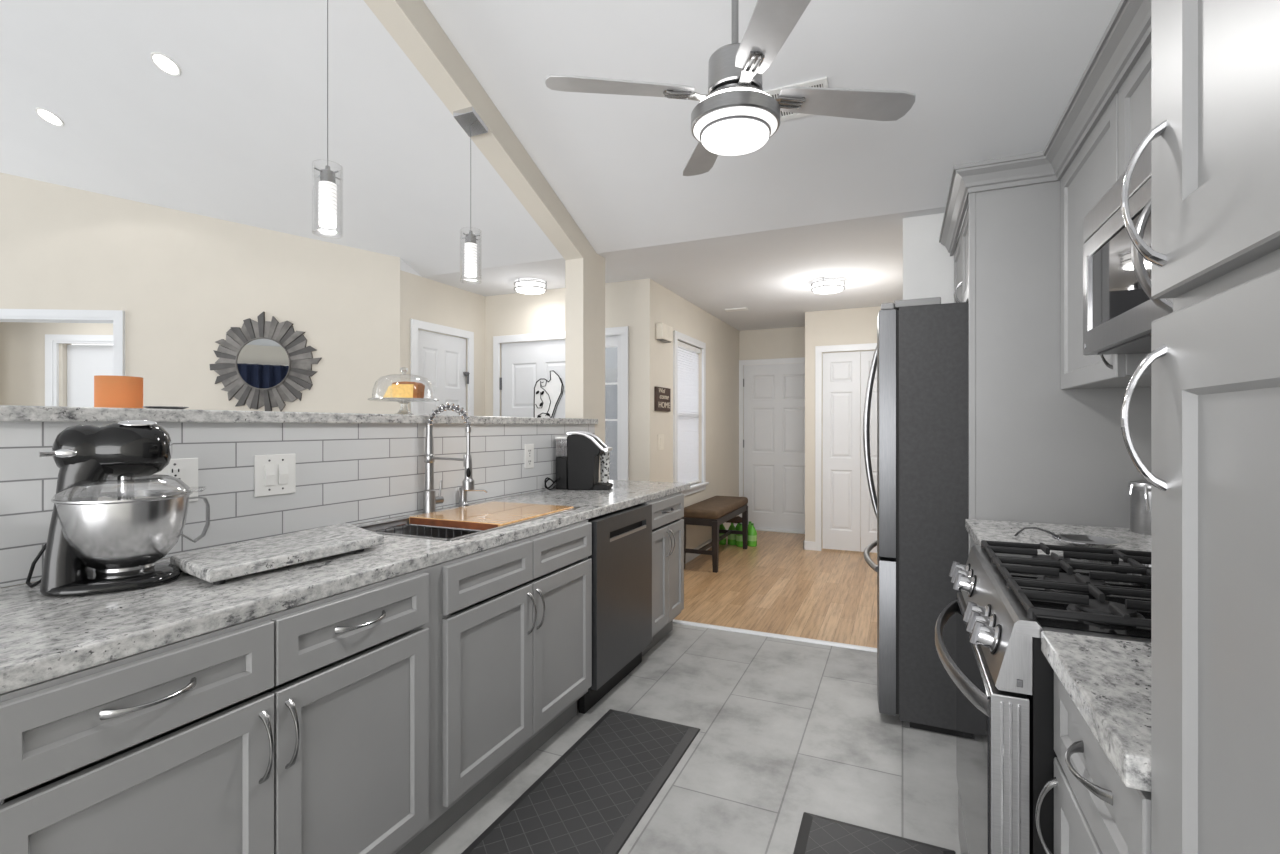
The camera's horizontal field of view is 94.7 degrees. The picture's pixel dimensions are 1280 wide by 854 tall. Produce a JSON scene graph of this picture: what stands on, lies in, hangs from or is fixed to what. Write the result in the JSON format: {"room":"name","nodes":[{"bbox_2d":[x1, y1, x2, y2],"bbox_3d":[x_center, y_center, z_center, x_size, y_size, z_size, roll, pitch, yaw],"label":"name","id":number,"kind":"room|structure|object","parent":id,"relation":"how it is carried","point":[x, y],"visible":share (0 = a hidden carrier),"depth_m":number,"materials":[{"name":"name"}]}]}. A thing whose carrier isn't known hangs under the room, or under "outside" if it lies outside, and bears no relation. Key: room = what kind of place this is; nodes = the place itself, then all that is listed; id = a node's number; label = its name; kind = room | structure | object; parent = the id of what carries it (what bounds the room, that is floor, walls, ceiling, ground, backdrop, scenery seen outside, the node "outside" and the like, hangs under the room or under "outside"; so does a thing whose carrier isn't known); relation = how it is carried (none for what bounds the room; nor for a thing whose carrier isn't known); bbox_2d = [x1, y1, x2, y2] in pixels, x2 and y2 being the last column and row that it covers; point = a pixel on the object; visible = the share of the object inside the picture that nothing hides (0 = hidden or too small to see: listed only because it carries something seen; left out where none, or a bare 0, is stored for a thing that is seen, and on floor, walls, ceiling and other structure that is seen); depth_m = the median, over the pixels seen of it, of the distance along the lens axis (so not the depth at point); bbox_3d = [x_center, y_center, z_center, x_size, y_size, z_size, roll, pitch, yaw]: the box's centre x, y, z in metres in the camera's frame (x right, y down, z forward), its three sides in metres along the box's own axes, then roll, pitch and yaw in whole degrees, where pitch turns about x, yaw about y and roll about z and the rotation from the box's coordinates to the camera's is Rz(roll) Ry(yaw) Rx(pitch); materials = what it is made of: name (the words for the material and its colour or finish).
{"room":"kitchen","nodes":[
{"label":"kitchen","id":0,"kind":"room"},
{"bbox_2d":[0,322,112,406],"bbox_3d":[-4.774,0.070,5.642,3.200,2.440,0.100,0,0,-4],"label":"wall","id":1,"kind":"structure","parent":0,"point":[22,344],"depth_m":5.52,"materials":[{"name":"beige paint"}]},
{"bbox_2d":[45,334,112,405],"bbox_3d":[-4.861,0.217,5.569,1.385,2.145,0.032,0,0,-4],"label":"door frame","id":2,"kind":"structure","parent":1,"relation":"attached to","point":[52,341],"depth_m":5.52,"materials":[{"name":"white paint"}]},
{"bbox_2d":[67,345,112,406],"bbox_3d":[-5.029,0.255,5.636,0.800,2.050,0.035,0,0,-4],"label":"door","id":3,"kind":"structure","parent":1,"relation":"in","point":[84,362],"depth_m":5.60,"materials":[{"name":"white paint"}]},
{"bbox_2d":[0,172,399,413],"bbox_3d":[-5.053,-0.651,4.328,6.454,3.882,0.120,0,0,-4],"label":"wall","id":4,"kind":"structure","parent":0,"point":[181,280],"depth_m":4.39,"materials":[{"name":"beige paint"}]},
{"bbox_2d":[0,309,124,375],"bbox_3d":[-6.039,0.220,4.250,4.475,2.140,0.154,0,0,-4],"label":"door frame","id":5,"kind":"structure","parent":4,"relation":"attached to","point":[117,317],"depth_m":4.33,"materials":[{"name":"white paint"}]},
{"bbox_2d":[210,311,321,411],"bbox_3d":[-2.802,-0.467,4.411,0.802,0.780,0.042,0,0,-4],"label":"sunburst mirror","id":6,"kind":"object","parent":4,"relation":"attached to","point":[261,363],"visible":0.99,"depth_m":4.40,"materials":[{"name":"grey wood"}]},
{"bbox_2d":[237,339,288,388],"bbox_3d":[-2.808,-0.465,4.398,0.374,0.374,0.001,0,0,-4],"label":"mirror glass","id":7,"kind":"object","parent":6,"relation":"attached to","point":[261,363],"depth_m":4.40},
{"bbox_2d":[0,234,604,587],"bbox_3d":[-1.263,-0.005,2.052,0.150,2.590,4.725,0,0,24],"label":"wall","id":8,"kind":"structure","parent":0,"point":[350,473],"depth_m":2.17,"materials":[{"name":"grey tile"}]},
{"bbox_2d":[149,458,197,501],"bbox_3d":[-1.335,0.158,1.692,0.011,0.128,0.125,0,0,24],"label":"wall outlet","id":9,"kind":"object","parent":8,"relation":"attached to","point":[185,469],"visible":0.37,"depth_m":1.71,"materials":[{"name":"white plastic"}]},
{"bbox_2d":[168,469,181,488],"bbox_3d":[-1.333,0.158,1.692,0.003,0.068,0.034,0,0,24],"label":"receptacle","id":10,"kind":"object","parent":9,"relation":"attached to","point":[177,473],"depth_m":1.69,"materials":[{"name":"white plastic"}]},
{"bbox_2d":[254,453,295,496],"bbox_3d":[-1.212,0.162,1.966,0.013,0.135,0.140,0,0,24],"label":"light switch","id":11,"kind":"object","parent":8,"relation":"attached to","point":[274,474],"visible":1,"depth_m":1.96,"materials":[{"name":"white plastic"}]},
{"bbox_2d":[0,405,597,424],"bbox_3d":[-1.423,-0.029,2.027,0.474,0.038,4.550,0,0,24],"label":"countertop","id":12,"kind":"structure","parent":8,"relation":"on","point":[8,413],"depth_m":1.80,"materials":[{"name":"white stone"}]},
{"bbox_2d":[142,406,188,408],"bbox_3d":[-1.423,-0.054,1.772,0.110,0.008,0.110,0,0,24],"label":"shallow dish","id":13,"kind":"object","parent":12,"relation":"on","point":[148,407],"visible":0.74,"depth_m":1.73,"materials":[{"name":"silver metal"}]},
{"bbox_2d":[367,398,438,414],"bbox_3d":[-1.104,-0.087,2.761,0.312,0.078,0.312,0,0,24],"label":"cake stand","id":14,"kind":"object","parent":12,"relation":"on","point":[400,400],"visible":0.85,"depth_m":2.71,"materials":[{"name":"clear glass"}]},
{"bbox_2d":[383,381,424,397],"bbox_3d":[-1.107,-0.166,2.759,0.174,0.079,0.089,0,0,0],"label":"cake","id":15,"kind":"object","parent":14,"relation":"on","point":[404,389],"visible":0.9,"depth_m":2.72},
{"bbox_2d":[525,444,533,467],"bbox_3d":[-0.620,0.168,3.306,0.008,0.135,0.085,0,0,24],"label":"wall outlet","id":16,"kind":"object","parent":8,"relation":"attached to","point":[529,448],"visible":1,"depth_m":3.30,"materials":[{"name":"white plastic"}]},
{"bbox_2d":[400,258,484,415],"bbox_3d":[-1.656,-0.013,5.043,0.120,2.605,1.127,0,0,24],"label":"wall","id":17,"kind":"structure","parent":0,"point":[421,298],"depth_m":4.91,"materials":[{"name":"beige paint"}]},
{"bbox_2d":[411,319,473,415],"bbox_3d":[-1.633,0.228,4.924,0.018,2.125,0.725,0,0,24],"label":"door frame","id":18,"kind":"structure","parent":17,"relation":"attached to","point":[415,324],"depth_m":4.87,"materials":[{"name":"white paint"}]},
{"bbox_2d":[418,330,469,415],"bbox_3d":[-1.647,0.256,4.937,0.089,2.045,0.613,0,0,24],"label":"door","id":19,"kind":"structure","parent":17,"relation":"in","point":[441,358],"depth_m":4.94,"materials":[{"name":"white paint"}]},
{"bbox_2d":[0,0,1120,330],"bbox_3d":[-2.070,-1.954,5.132,10.050,1.528,7.300,0,0,24],"label":"ceiling","id":20,"kind":"structure","parent":0,"point":[239,135],"depth_m":3.20,"materials":[{"name":"paint"}]},
{"bbox_2d":[35,107,63,126],"bbox_3d":[-3.666,-1.918,3.665,0.136,0.057,0.126,0,0,24],"label":"recessed light","id":21,"kind":"object","parent":20,"relation":"in","point":[46,115],"visible":1,"depth_m":3.66,"materials":[{"name":"white plastic"}]},
{"bbox_2d":[150,52,180,75],"bbox_3d":[-2.523,-1.924,3.140,0.136,0.057,0.126,0,0,24],"label":"recessed light","id":22,"kind":"object","parent":20,"relation":"in","point":[163,62],"visible":1,"depth_m":3.14,"materials":[{"name":"white plastic"}]},
{"bbox_2d":[364,0,582,259],"bbox_3d":[-1.089,-1.879,2.458,0.138,1.537,3.210,0,0,24],"label":"beam","id":23,"kind":"structure","parent":20,"relation":"attached to","point":[410,23],"depth_m":2.95,"materials":[{"name":"beige paint"}]},
{"bbox_2d":[314,0,340,228],"bbox_3d":[-1.181,-1.316,2.231,0.120,1.182,0.120,0,0,24],"label":"pendant light","id":24,"kind":"object","parent":23,"relation":"hanging from","point":[327,188],"visible":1,"depth_m":2.21,"materials":[{"name":"glass"}]},
{"bbox_2d":[314,165,340,183],"bbox_3d":[-1.181,-0.950,2.231,0.082,0.070,0.082,0,0,-21],"label":"socket","id":25,"kind":"object","parent":24,"relation":"attached to","point":[327,176],"depth_m":2.21,"materials":[{"name":"silver metal"}]},
{"bbox_2d":[453,106,487,276],"bbox_3d":[-0.852,-1.148,2.972,0.120,0.845,0.120,0,0,24],"label":"pendant light","id":26,"kind":"object","parent":23,"relation":"hanging from","point":[468,118],"visible":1,"depth_m":2.95,"materials":[{"name":"glass"}]},
{"bbox_2d":[462,230,479,243],"bbox_3d":[-0.852,-0.950,2.972,0.082,0.070,0.082,0,0,-21],"label":"socket","id":27,"kind":"object","parent":26,"relation":"attached to","point":[470,238],"depth_m":2.95,"materials":[{"name":"silver metal"}]},
{"bbox_2d":[514,278,546,294],"bbox_3d":[-0.903,-1.145,4.865,0.268,0.090,0.268,0,0,24],"label":"flush ceiling light","id":28,"kind":"object","parent":20,"relation":"attached to","point":[523,286],"visible":1,"depth_m":4.78,"materials":[{"name":"white glass"}]},
{"bbox_2d":[545,0,915,175],"bbox_3d":[0.338,-1.451,2.099,1.004,0.894,1.004,0,0,38],"label":"ceiling fan","id":29,"kind":"object","parent":20,"relation":"hanging from","point":[736,117],"visible":1,"depth_m":2.03,"materials":[{"name":"silver metal"}]},
{"bbox_2d":[702,87,769,100],"bbox_3d":[0.338,-1.125,2.099,0.300,0.035,0.300,0,0,24],"label":"diffuser","id":30,"kind":"object","parent":29,"relation":"attached to","point":[721,92],"depth_m":1.96,"materials":[{"name":"white glass"}]},
{"bbox_2d":[725,307,747,311],"bbox_3d":[0.981,-1.184,6.003,0.220,0.012,0.110,0,0,24],"label":"ceiling vent","id":31,"kind":"object","parent":20,"relation":"attached to","point":[743,308],"visible":1,"depth_m":5.97,"materials":[{"name":"white plastic"}]},
{"bbox_2d":[763,77,827,120],"bbox_3d":[0.714,-1.515,2.761,0.325,0.076,0.164,0,0,24],"label":"ceiling vent","id":32,"kind":"object","parent":20,"relation":"in","point":[821,82],"visible":0.29,"depth_m":2.71,"materials":[{"name":"white plastic"}]},
{"bbox_2d":[811,278,844,293],"bbox_3d":[1.542,-1.145,4.841,0.268,0.090,0.268,0,0,24],"label":"flush ceiling light","id":33,"kind":"object","parent":20,"relation":"attached to","point":[825,285],"visible":1,"depth_m":4.75,"materials":[{"name":"white glass"}]},
{"bbox_2d":[485,280,635,480],"bbox_3d":[-0.753,0.050,5.203,1.640,2.480,0.140,0,0,24],"label":"wall","id":34,"kind":"structure","parent":0,"point":[515,313],"depth_m":5.14,"materials":[{"name":"beige paint"}]},
{"bbox_2d":[499,339,564,417],"bbox_3d":[-0.856,0.263,5.202,0.917,2.030,0.057,0,0,24],"label":"door","id":35,"kind":"structure","parent":34,"relation":"in","point":[532,380],"depth_m":5.24,"materials":[{"name":"white paint"}]},
{"bbox_2d":[493,326,628,480],"bbox_3d":[-0.694,0.237,5.146,1.355,2.105,0.118,0,0,24],"label":"door frame","id":36,"kind":"structure","parent":34,"relation":"attached to","point":[623,331],"depth_m":4.84,"materials":[{"name":"white paint"}]},
{"bbox_2d":[605,335,620,479],"bbox_3d":[-0.267,0.263,4.944,0.290,2.035,0.040,0,0,24],"label":"window","id":37,"kind":"structure","parent":34,"relation":"in","point":[612,340],"depth_m":4.88,"materials":[{"name":"white paint"}]},
{"bbox_2d":[605,347,690,479],"bbox_3d":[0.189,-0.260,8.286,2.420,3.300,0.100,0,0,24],"label":"window glass","id":38,"kind":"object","parent":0,"point":[611,352],"depth_m":8.50,"materials":[{"name":"glass"}]},
{"bbox_2d":[636,278,738,548],"bbox_3d":[0.636,0.050,6.162,0.120,2.480,3.020,0,0,24],"label":"wall","id":39,"kind":"structure","parent":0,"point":[655,303],"depth_m":5.68,"materials":[{"name":"beige paint"}]},
{"bbox_2d":[658,434,663,449],"bbox_3d":[0.179,0.135,4.973,0.011,0.130,0.135,0,0,24],"label":"light switch","id":40,"kind":"object","parent":39,"relation":"attached to","point":[660,436],"visible":1,"depth_m":4.96,"materials":[{"name":"beige plastic"}]},
{"bbox_2d":[654,386,670,411],"bbox_3d":[0.194,-0.225,4.991,0.023,0.200,0.320,0,0,24],"label":"wall sign","id":41,"kind":"object","parent":39,"relation":"attached to","point":[662,396],"visible":1,"depth_m":4.96,"materials":[{"name":"brown wood"}]},
{"bbox_2d":[656,323,672,342],"bbox_3d":[0.207,-0.782,4.974,0.060,0.136,0.240,0,0,24],"label":"door chime","id":42,"kind":"object","parent":39,"relation":"attached to","point":[664,333],"visible":1,"depth_m":4.89,"materials":[{"name":"beige plastic"}]},
{"bbox_2d":[678,341,700,483],"bbox_3d":[0.448,-0.106,5.666,0.040,1.348,0.740,0,0,24],"label":"window blind","id":43,"kind":"object","parent":39,"relation":"attached to","point":[688,450],"visible":0.67,"depth_m":5.71,"materials":[{"name":"white plastic"}]},
{"bbox_2d":[673,330,708,495],"bbox_3d":[0.453,-0.100,5.664,0.150,1.500,0.920,0,0,24],"label":"window","id":44,"kind":"structure","parent":39,"relation":"attached to","point":[694,488],"depth_m":5.52,"materials":[{"name":"white paint"}]},
{"bbox_2d":[685,523,737,563],"bbox_3d":[0.671,1.245,6.076,0.014,0.090,2.850,0,0,24],"label":"baseboard","id":45,"kind":"structure","parent":39,"relation":"attached to","point":[689,556],"depth_m":5.77,"materials":[{"name":"white paint"}]},
{"bbox_2d":[420,531,960,853],"bbox_3d":[-2.946,1.339,3.223,10.000,0.102,11.500,0,0,24],"label":"floor","id":46,"kind":"structure","parent":0,"point":[790,729],"depth_m":2.55,"materials":[{"name":"grey tile"}]},
{"bbox_2d":[0,564,440,853],"bbox_3d":[-1.064,0.854,1.446,0.682,0.873,0.990,0,0,24],"label":"base cabinet","id":47,"kind":"object","parent":46,"relation":"on","point":[314,727],"visible":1,"depth_m":1.25,"materials":[{"name":"grey paint"}]},
{"bbox_2d":[0,480,689,693],"bbox_3d":[-0.758,0.396,2.216,0.640,0.040,3.935,0,0,24],"label":"countertop","id":48,"kind":"structure","parent":47,"relation":"on","point":[43,638],"depth_m":1.29,"materials":[{"name":"white stone"}]},
{"bbox_2d":[26,420,209,595],"bbox_3d":[-1.245,0.179,1.404,0.350,0.388,0.254,0,0,-31],"label":"stand mixer","id":49,"kind":"object","parent":48,"relation":"on","point":[98,541],"visible":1,"depth_m":1.35,"materials":[{"name":"black metal"}]},
{"bbox_2d":[51,475,209,576],"bbox_3d":[-1.223,0.235,1.429,0.254,0.225,0.291,0,0,24],"label":"bowl","id":50,"kind":"object","parent":49,"relation":"on","point":[123,532],"depth_m":1.34,"materials":[{"name":"silver metal"}]},
{"bbox_2d":[170,523,383,584],"bbox_3d":[-1.005,0.355,1.706,0.318,0.042,0.618,0,0,24],"label":"board","id":51,"kind":"object","parent":48,"relation":"on","point":[216,565],"visible":0.99,"depth_m":1.59,"materials":[{"name":"white stone"}]},
{"bbox_2d":[423,403,473,513],"bbox_3d":[-0.808,0.138,2.529,0.262,0.476,0.089,0,0,24],"label":"faucet","id":52,"kind":"object","parent":48,"relation":"on","point":[430,499],"visible":0.99,"depth_m":2.53,"materials":[{"name":"metal"}]},
{"bbox_2d":[359,507,581,613],"bbox_3d":[-0.669,0.494,2.420,0.496,0.244,0.862,0,0,24],"label":"sink","id":53,"kind":"object","parent":48,"relation":"in","point":[406,528],"visible":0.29,"depth_m":2.35,"materials":[{"name":"metal"}]},
{"bbox_2d":[371,523,483,538],"bbox_3d":[-0.785,0.442,2.163,0.451,0.102,0.260,0,0,24],"label":"wire rack","id":54,"kind":"object","parent":53,"relation":"in","point":[402,525],"visible":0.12,"depth_m":2.30,"materials":[{"name":"silver metal"}]},
{"bbox_2d":[409,501,573,529],"bbox_3d":[-0.618,0.382,2.535,0.456,0.031,0.538,0,0,24],"label":"cutting board","id":55,"kind":"object","parent":53,"relation":"on","point":[488,515],"visible":0.75,"depth_m":2.41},
{"bbox_2d":[458,487,487,506],"bbox_3d":[-0.787,0.331,2.775,0.136,0.090,0.052,0,0,-15],"label":"soap dispenser","id":56,"kind":"object","parent":48,"relation":"on","point":[463,502],"visible":0.77,"depth_m":2.75,"materials":[{"name":"metal"}]},
{"bbox_2d":[544,431,612,489],"bbox_3d":[-0.361,0.203,3.498,0.369,0.347,0.277,0,0,6],"label":"coffee maker","id":57,"kind":"object","parent":48,"relation":"on","point":[578,470],"visible":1,"depth_m":3.46,"materials":[{"name":"black plastic"}]},
{"bbox_2d":[591,483,612,489],"bbox_3d":[-0.235,0.361,3.531,0.125,0.030,0.150,0,0,6],"label":"drip tray","id":58,"kind":"object","parent":57,"relation":"on","point":[594,486],"depth_m":3.46,"materials":[{"name":"black plastic"}]},
{"bbox_2d":[600,446,609,482],"bbox_3d":[-0.221,0.251,3.692,0.062,0.246,0.062,0,0,24],"label":"tumbler","id":59,"kind":"object","parent":58,"relation":"on","point":[604,459],"visible":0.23,"depth_m":3.67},
{"bbox_2d":[427,520,591,846],"bbox_3d":[-0.678,0.854,2.315,0.682,0.873,0.911,0,0,24],"label":"base cabinet","id":60,"kind":"object","parent":46,"relation":"on","point":[516,662],"visible":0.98,"depth_m":2.07,"materials":[{"name":"grey paint"}]},
{"bbox_2d":[461,709,700,853],"bbox_3d":[-0.250,1.280,1.897,0.432,0.018,1.525,0,0,24],"label":"floor mat","id":61,"kind":"object","parent":46,"relation":"on","point":[591,800],"visible":1,"depth_m":2.04,"materials":[{"name":"rubber"}]},
{"bbox_2d":[579,504,651,713],"bbox_3d":[-0.358,0.857,3.032,0.644,0.866,0.648,0,0,24],"label":"dishwasher","id":62,"kind":"object","parent":46,"relation":"on","point":[621,556],"visible":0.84,"depth_m":2.84,"materials":[{"name":"black metal"}]},
{"bbox_2d":[642,492,683,655],"bbox_3d":[-0.115,0.854,3.583,0.682,0.873,0.545,0,0,24],"label":"base cabinet","id":63,"kind":"object","parent":46,"relation":"on","point":[667,511],"visible":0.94,"depth_m":3.44,"materials":[{"name":"grey paint"}]},
{"bbox_2d":[681,496,747,572],"bbox_3d":[0.743,1.016,5.759,0.368,0.543,1.138,0,0,24],"label":"bench","id":64,"kind":"object","parent":46,"relation":"on","point":[714,511],"visible":0.88,"depth_m":5.33,"materials":[{"name":"wood"}]},
{"bbox_2d":[684,496,747,518],"bbox_3d":[0.743,0.785,5.759,0.368,0.080,1.138,0,0,24],"label":"cushion","id":65,"kind":"object","parent":64,"relation":"on","point":[716,507],"depth_m":5.50,"materials":[{"name":"brown fabric"}]},
{"bbox_2d":[719,524,725,544],"bbox_3d":[0.891,1.166,6.443,0.102,0.244,0.102,0,0,24],"label":"bottle","id":66,"kind":"object","parent":46,"relation":"on","point":[723,541],"visible":0.38,"depth_m":6.40,"materials":[{"name":"green plastic"}]},
{"bbox_2d":[727,523,736,544],"bbox_3d":[1.004,1.166,6.425,0.102,0.244,0.102,0,0,24],"label":"bottle","id":67,"kind":"object","parent":46,"relation":"on","point":[731,538],"visible":0.71,"depth_m":6.38,"materials":[{"name":"green plastic"}]},
{"bbox_2d":[726,516,741,522],"bbox_3d":[1.024,1.010,6.395,0.300,0.066,0.200,0,0,24],"label":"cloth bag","id":68,"kind":"object","parent":67,"relation":"on","point":[737,519],"visible":0.57,"depth_m":6.31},
{"bbox_2d":[736,523,742,546],"bbox_3d":[1.080,1.166,6.326,0.102,0.244,0.102,0,0,24],"label":"bottle","id":69,"kind":"object","parent":46,"relation":"on","point":[739,540],"visible":0.66,"depth_m":6.29,"materials":[{"name":"green plastic"}]},
{"bbox_2d":[747,523,756,546],"bbox_3d":[1.205,1.166,6.336,0.102,0.244,0.102,0,0,24],"label":"bottle","id":70,"kind":"object","parent":46,"relation":"on","point":[752,533],"visible":0.95,"depth_m":6.30,"materials":[{"name":"green plastic"}]},
{"bbox_2d":[673,619,876,651],"bbox_3d":[0.606,1.284,3.718,1.950,0.012,0.048,0,0,24],"label":"threshold","id":71,"kind":"object","parent":46,"relation":"on","point":[801,639],"visible":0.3,"depth_m":3.60,"materials":[{"name":"white paint"}]},
{"bbox_2d":[793,812,955,853],"bbox_3d":[0.598,1.280,1.534,0.448,0.018,0.750,0,0,24],"label":"floor mat","id":72,"kind":"object","parent":46,"relation":"on","point":[817,834],"visible":1,"depth_m":1.80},
{"bbox_2d":[863,297,967,735],"bbox_3d":[1.550,0.374,2.826,0.900,1.832,0.910,0,0,24],"label":"refrigerator","id":73,"kind":"object","parent":46,"relation":"on","point":[920,357],"visible":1,"depth_m":2.49,"materials":[{"name":"grey metal"}]},
{"bbox_2d":[970,536,975,549],"bbox_3d":[1.478,0.854,1.968,0.665,0.873,0.647,0,0,24],"label":"base cabinet","id":74,"kind":"object","parent":46,"relation":"on","point":[972,543],"visible":0.02,"depth_m":2.34,"materials":[{"name":"grey paint"}]},
{"bbox_2d":[965,519,1150,559],"bbox_3d":[1.484,0.396,1.962,0.652,0.040,0.656,0,0,24],"label":"countertop","id":75,"kind":"structure","parent":74,"relation":"on","point":[979,530],"depth_m":2.06,"materials":[{"name":"white stone"}]},
{"bbox_2d":[1014,527,1120,548],"bbox_3d":[1.327,0.352,1.852,0.282,0.042,0.169,0,0,41],"label":"ladle","id":76,"kind":"object","parent":75,"relation":"on","point":[1075,540],"visible":0.91,"depth_m":1.85,"materials":[{"name":"silver metal"}]},
{"bbox_2d":[1052,534,1120,548],"bbox_3d":[1.370,0.360,1.815,0.170,0.024,0.170,0,0,24],"label":"bowl","id":77,"kind":"object","parent":76,"relation":"attached to","point":[1075,540],"depth_m":1.84,"materials":[{"name":"silver metal"}]},
{"bbox_2d":[1128,479,1150,534],"bbox_3d":[1.791,0.282,2.069,0.134,0.187,0.133,0,0,24],"label":"canister","id":78,"kind":"object","parent":75,"relation":"on","point":[1139,490],"visible":0.44,"depth_m":2.05,"materials":[{"name":"metal"}]},
{"bbox_2d":[935,540,1150,853],"bbox_3d":[1.120,0.799,1.343,0.802,0.921,0.766,0,0,24],"label":"gas range","id":79,"kind":"object","parent":46,"relation":"on","point":[1012,593],"visible":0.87,"depth_m":1.19,"materials":[{"name":"silver metal"}]},
{"bbox_2d":[972,545,1150,642],"bbox_3d":[1.174,0.379,1.320,0.686,0.029,0.764,0,0,24],"label":"cooktop","id":80,"kind":"object","parent":79,"relation":"in","point":[1019,625],"depth_m":1.27,"materials":[{"name":"black metal"}]},
{"bbox_2d":[968,180,1150,555],"bbox_3d":[1.629,0.170,2.270,0.638,2.240,0.024,0,0,24],"label":"panel","id":81,"kind":"object","parent":46,"relation":"on","point":[1039,451],"visible":0.38,"depth_m":2.30,"materials":[{"name":"grey paint"}]},
{"bbox_2d":[1035,672,1150,853],"bbox_3d":[0.939,0.854,0.752,0.665,0.873,0.447,0,0,24],"label":"base cabinet","id":82,"kind":"object","parent":46,"relation":"on","point":[1095,812],"visible":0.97,"depth_m":0.89,"materials":[{"name":"grey paint"}]},
{"bbox_2d":[1041,631,1150,791],"bbox_3d":[0.946,0.396,0.751,0.652,0.040,0.451,0,0,24],"label":"countertop","id":83,"kind":"structure","parent":82,"relation":"on","point":[1108,680],"depth_m":0.85,"materials":[{"name":"white stone"}]},
{"bbox_2d":[1121,0,1279,853],"bbox_3d":[0.725,0.168,0.270,0.667,2.245,0.602,0,0,24],"label":"pantry cabinet","id":84,"kind":"object","parent":46,"relation":"on","point":[1213,477],"visible":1,"depth_m":0.54,"materials":[{"name":"grey paint"}]},
{"bbox_2d":[939,0,1150,255],"bbox_3d":[1.263,-0.991,1.928,0.366,0.098,2.830,0,0,24],"label":"crown molding","id":85,"kind":"structure","parent":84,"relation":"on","point":[1127,35],"depth_m":1.96,"materials":[{"name":"grey paint"}]},
{"bbox_3d":[-2.824,0.975,3.200,0.530,0.630,0.530,0,0,24],"label":"side table","id":86,"kind":"object","parent":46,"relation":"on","visible":0},
{"bbox_2d":[94,375,142,407],"bbox_3d":[-2.825,0.197,3.200,0.200,0.926,0.200,0,0,24],"label":"table lamp","id":87,"kind":"object","parent":86,"relation":"on","point":[110,391],"visible":0.28,"depth_m":3.12,"materials":[{"name":"orange fabric"}]},
{"bbox_2d":[739,327,874,537],"bbox_3d":[2.108,0.050,7.062,2.080,2.480,0.120,0,0,24],"label":"wall","id":88,"kind":"structure","parent":0,"point":[776,343],"depth_m":7.21,"materials":[{"name":"beige paint"}]},
{"bbox_2d":[739,357,804,516],"bbox_3d":[1.681,0.235,7.176,0.992,2.110,0.018,0,0,24],"label":"door frame","id":89,"kind":"structure","parent":88,"relation":"attached to","point":[802,359],"depth_m":7.35,"materials":[{"name":"white paint"}]},
{"bbox_2d":[743,363,804,531],"bbox_3d":[1.681,0.261,7.197,0.880,2.035,0.090,0,0,24],"label":"door","id":90,"kind":"structure","parent":88,"relation":"in","point":[774,394],"depth_m":7.22,"materials":[{"name":"white paint"}]},
{"bbox_2d":[755,528,804,533],"bbox_3d":[1.688,1.279,7.194,0.875,0.018,0.080,0,0,24],"label":"sill","id":91,"kind":"structure","parent":88,"relation":"attached to","point":[769,530],"depth_m":7.17,"materials":[{"name":"white paint"}]},
{"bbox_2d":[822,353,822,539],"bbox_3d":[1.982,0.050,6.615,0.106,2.480,0.800,0,0,24],"label":"wall","id":92,"kind":"structure","parent":0,"point":[822,353],"depth_m":6.66,"materials":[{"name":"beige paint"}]},
{"bbox_2d":[805,306,880,549],"bbox_3d":[2.172,0.050,6.027,0.931,2.480,0.120,0,0,24],"label":"wall","id":93,"kind":"structure","parent":0,"point":[853,325],"depth_m":6.12,"materials":[{"name":"beige paint"}]},
{"bbox_2d":[803,540,814,549],"bbox_3d":[1.786,1.245,6.191,0.120,0.090,0.134,0,0,24],"label":"baseboard","id":94,"kind":"structure","parent":93,"relation":"attached to","point":[807,545],"depth_m":6.13,"materials":[{"name":"white paint"}]},
{"bbox_2d":[815,343,876,550],"bbox_3d":[2.245,0.233,5.919,0.940,2.115,0.018,0,0,24],"label":"door frame","id":95,"kind":"structure","parent":93,"relation":"attached to","point":[869,346],"depth_m":6.09,"materials":[{"name":"white paint"}]},
{"bbox_2d":[823,351,876,552],"bbox_3d":[2.237,0.258,5.984,0.736,2.025,0.035,0,0,24],"label":"door","id":96,"kind":"structure","parent":93,"relation":"in","point":[841,370],"depth_m":6.02,"materials":[{"name":"white paint"}]},
{"bbox_2d":[903,210,966,303],"bbox_3d":[1.985,0.050,3.233,0.996,2.480,0.120,0,0,24],"label":"wall","id":97,"kind":"structure","parent":0,"point":[928,266],"depth_m":3.33,"materials":[{"name":"white paint"}]},
{"bbox_3d":[0.802,-0.679,-0.520,0.112,3.938,7.700,0,0,24],"label":"wall","id":98,"kind":"structure","parent":0,"visible":0},
{"bbox_2d":[954,209,967,302],"bbox_3d":[1.817,-0.755,2.717,0.656,0.400,0.938,0,0,24],"label":"upper cabinet","id":99,"kind":"object","parent":98,"relation":"attached to","point":[961,251],"visible":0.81,"depth_m":2.80,"materials":[{"name":"grey paint"}]},
{"bbox_2d":[1061,92,1150,389],"bbox_3d":[1.617,-0.546,1.904,0.363,0.817,0.653,0,0,24],"label":"upper cabinet","id":100,"kind":"object","parent":98,"relation":"attached to","point":[1093,171],"visible":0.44,"depth_m":2.03,"materials":[{"name":"grey paint"}]},
{"bbox_2d":[1118,41,1150,178],"bbox_3d":[1.342,-0.778,1.247,0.331,0.353,0.764,0,0,24],"label":"upper cabinet","id":101,"kind":"object","parent":98,"relation":"attached to","point":[1134,95],"visible":0.24,"depth_m":1.56,"materials":[{"name":"grey paint"}]},
{"bbox_2d":[1083,143,1172,354],"bbox_3d":[1.275,-0.396,1.275,0.465,0.398,0.754,0,0,24],"label":"microwave","id":102,"kind":"object","parent":101,"relation":"attached to","point":[1119,308],"visible":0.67,"depth_m":1.43,"materials":[{"name":"silver metal"}]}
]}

